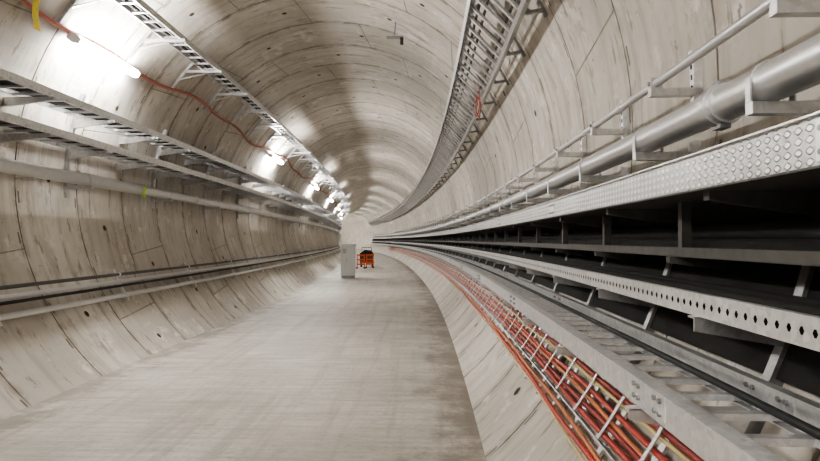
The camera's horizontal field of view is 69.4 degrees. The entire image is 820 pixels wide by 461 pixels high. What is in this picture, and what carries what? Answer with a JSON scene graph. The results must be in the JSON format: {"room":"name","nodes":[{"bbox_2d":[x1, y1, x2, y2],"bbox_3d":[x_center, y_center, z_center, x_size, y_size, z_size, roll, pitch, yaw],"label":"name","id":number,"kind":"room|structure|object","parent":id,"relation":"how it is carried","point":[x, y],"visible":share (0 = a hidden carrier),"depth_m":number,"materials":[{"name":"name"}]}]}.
{"room":"underground passage","nodes":[
{"label":"underground passage","id":0,"kind":"room"},
{"bbox_2d":[0,0,341,418],"bbox_3d":[-13.994,0.455,63.937,26.984,4.212,145.559,0,-1,3],"label":"wall","id":1,"kind":"structure","parent":0,"point":[45,235],"depth_m":8.14,"materials":[{"name":"concrete"}]},
{"bbox_2d":[32,0,40,31],"bbox_3d":[-3.743,-2.290,5.935,0.023,0.570,0.098,0,-1,1],"label":"ribbon","id":2,"kind":"object","parent":1,"relation":"attached to","point":[35,7],"visible":1,"depth_m":5.93,"materials":[{"name":"plastic"}]},
{"bbox_2d":[66,31,140,78],"bbox_3d":[-3.835,-2.193,7.461,0.206,0.160,1.476,0,-1,1],"label":"fitting","id":3,"kind":"object","parent":1,"relation":"attached to","point":[73,37],"visible":1,"depth_m":7.23,"materials":[{"name":"white plastic"}]},
{"bbox_2d":[0,93,338,233],"bbox_3d":[-7.735,-0.571,39.097,10.710,1.338,89.109,0,-1,3],"label":"pipe","id":4,"kind":"object","parent":1,"relation":"attached to","point":[83,180],"visible":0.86,"depth_m":8.44,"materials":[{"name":"metal"}]},
{"bbox_2d":[0,244,340,327],"bbox_3d":[-7.544,1.256,39.078,10.716,0.471,89.158,0,-1,3],"label":"pipes","id":5,"kind":"object","parent":1,"relation":"attached to","point":[12,315],"visible":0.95,"depth_m":8.06,"materials":[{"name":"metal"}]},
{"bbox_2d":[0,68,341,225],"bbox_3d":[-7.562,-0.884,39.122,10.947,0.185,89.180,0,-1,3],"label":"cable tray","id":6,"kind":"object","parent":1,"relation":"attached to","point":[26,91],"visible":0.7,"depth_m":8.22,"materials":[{"name":"metal"}]},
{"bbox_2d":[0,111,341,230],"bbox_3d":[-7.631,-0.495,39.115,11.004,0.185,89.170,0,-1,3],"label":"cable tray","id":7,"kind":"object","parent":1,"relation":"attached to","point":[15,128],"visible":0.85,"depth_m":8.32,"materials":[{"name":"metal"}]},
{"bbox_2d":[20,0,341,212],"bbox_3d":[-4.885,-1.987,26.910,1.587,0.218,65.123,0,-1,-2],"label":"cable","id":8,"kind":"object","parent":1,"relation":"attached to","point":[28,4],"visible":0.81,"depth_m":9.19,"materials":[{"name":"plastic"}]},
{"bbox_2d":[268,153,283,164],"bbox_3d":[-3.832,-2.042,16.853,0.206,0.160,1.476,0,-1,-1],"label":"fitting","id":9,"kind":"object","parent":1,"relation":"attached to","point":[270,155],"visible":1,"depth_m":16.55,"materials":[{"name":"white plastic"}]},
{"bbox_2d":[0,249,485,460],"bbox_3d":[-11.455,2.537,64.562,29.933,0.001,146.158,0,-1,3],"label":"floor","id":10,"kind":"structure","parent":0,"point":[366,366],"depth_m":5.79,"materials":[{"name":"concrete"}]},
{"bbox_2d":[340,244,355,277],"bbox_3d":[-2.448,1.202,23.500,0.600,1.350,0.512,0,-1,-2],"label":"cabinet","id":11,"kind":"object","parent":10,"relation":"on","point":[348,251],"visible":1,"depth_m":23.27,"materials":[{"name":"metal"}]},
{"bbox_2d":[356,254,364,268],"bbox_3d":[-2.605,1.629,31.356,0.480,0.750,0.548,0,-1,-3],"label":"barrier","id":12,"kind":"object","parent":10,"relation":"on","point":[361,255],"visible":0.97,"depth_m":31.34,"materials":[{"name":"plastic"}]},
{"bbox_2d":[360,247,373,266],"bbox_3d":[-2.413,1.482,33.205,0.800,1.095,0.966,0,-1,-3],"label":"cart","id":13,"kind":"object","parent":10,"relation":"on","point":[365,252],"visible":0.7,"depth_m":32.84,"materials":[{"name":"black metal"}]},
{"bbox_2d":[365,254,373,267],"bbox_3d":[-2.164,1.637,31.880,0.460,0.750,0.548,0,-1,-3],"label":"barrier","id":14,"kind":"object","parent":10,"relation":"on","point":[367,255],"visible":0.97,"depth_m":31.86,"materials":[{"name":"plastic"}]},
{"bbox_2d":[79,0,489,226],"bbox_3d":[-11.496,-2.175,64.512,30.601,1.085,147.156,0,-1,3],"label":"ceiling","id":15,"kind":"structure","parent":0,"point":[369,106],"depth_m":11.76,"materials":[{"name":"concrete"}]},
{"bbox_2d":[57,0,349,219],"bbox_3d":[-6.835,-2.022,39.170,10.876,0.510,89.342,0,-1,3],"label":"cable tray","id":16,"kind":"object","parent":15,"relation":"hanging from","point":[176,38],"visible":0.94,"depth_m":9.49,"materials":[{"name":"metal"}]},
{"bbox_2d":[387,22,402,44],"bbox_3d":[-0.240,-3.199,9.568,0.267,0.381,0.080,0,-1,3],"label":"bracket","id":17,"kind":"object","parent":15,"relation":"attached to","point":[388,37],"depth_m":9.53,"materials":[{"name":"grey metal"}]},
{"bbox_2d":[367,0,547,225],"bbox_3d":[-2.697,-1.769,39.382,11.362,0.784,90.380,0,-1,3],"label":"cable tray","id":18,"kind":"object","parent":15,"relation":"hanging from","point":[428,180],"visible":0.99,"depth_m":8.39,"materials":[{"name":"metal"}]},
{"bbox_2d":[475,88,480,119],"bbox_3d":[0.989,-1.810,8.565,0.093,0.391,0.516,0,-1,3],"label":"cable loop","id":19,"kind":"object","parent":18,"relation":"hanging from","point":[478,88],"visible":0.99,"depth_m":8.48,"materials":[{"name":"red plastic"}]},
{"bbox_2d":[336,0,819,460],"bbox_3d":[-9.136,0.463,64.446,27.294,4.212,147.450,0,-1,3],"label":"wall","id":20,"kind":"structure","parent":0,"point":[584,58],"depth_m":4.68,"materials":[{"name":"concrete"}]},
{"bbox_2d":[398,248,671,460],"bbox_3d":[0.380,1.229,21.976,1.455,0.363,56.090,0,-1,-1],"label":"rack","id":21,"kind":"object","parent":20,"relation":"attached to","point":[603,447],"visible":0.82,"depth_m":3.63,"materials":[{"name":"metal"}]},
{"bbox_2d":[388,247,703,460],"bbox_3d":[-0.115,1.325,27.666,1.793,0.318,67.471,0,-1,-2],"label":"power cables","id":22,"kind":"object","parent":21,"relation":"on","point":[619,435],"visible":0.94,"depth_m":3.36,"materials":[{"name":"red plastic"}]},
{"bbox_2d":[369,243,819,460],"bbox_3d":[-2.555,1.182,39.356,11.099,0.220,90.444,0,-1,3],"label":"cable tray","id":23,"kind":"object","parent":20,"relation":"attached to","point":[714,433],"visible":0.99,"depth_m":2.05,"materials":[{"name":"metal"}]},
{"bbox_2d":[370,111,819,238],"bbox_3d":[-2.340,0.458,39.368,11.143,0.218,90.477,0,-1,3],"label":"cable tray","id":24,"kind":"object","parent":20,"relation":"attached to","point":[777,167],"visible":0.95,"depth_m":1.91,"materials":[{"name":"metal"}]},
{"bbox_2d":[371,216,819,433],"bbox_3d":[-2.351,0.932,39.359,11.094,1.199,90.471,0,-1,3],"label":"cable tray","id":25,"kind":"object","parent":20,"relation":"attached to","point":[780,320],"visible":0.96,"depth_m":2.06,"materials":[{"name":"metal"}]},
{"bbox_2d":[371,33,819,236],"bbox_3d":[-2.223,0.168,39.359,11.013,0.285,90.456,0,-1,3],"label":"pipe","id":26,"kind":"object","parent":20,"relation":"attached to","point":[759,91],"visible":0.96,"depth_m":2.35,"materials":[{"name":"metal"}]},
{"bbox_2d":[372,0,819,234],"bbox_3d":[-2.173,-0.134,39.361,10.946,0.420,90.454,0,-1,3],"label":"conduit","id":27,"kind":"object","parent":20,"relation":"attached to","point":[654,88],"visible":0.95,"depth_m":3.03,"materials":[{"name":"grey metal"}]},
{"bbox_2d":[372,202,819,270],"bbox_3d":[-2.285,0.620,39.365,10.953,0.305,90.481,0,-1,3],"label":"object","id":28,"kind":"object","parent":20,"relation":"attached to","point":[797,242],"visible":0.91,"depth_m":2.46,"materials":[{"name":"metal"}]},
{"bbox_2d":[372,203,819,396],"bbox_3d":[-2.225,0.731,39.364,10.890,0.698,90.491,0,-1,3],"label":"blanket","id":29,"kind":"object","parent":28,"relation":"on","point":[800,366],"visible":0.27,"depth_m":2.54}
]}

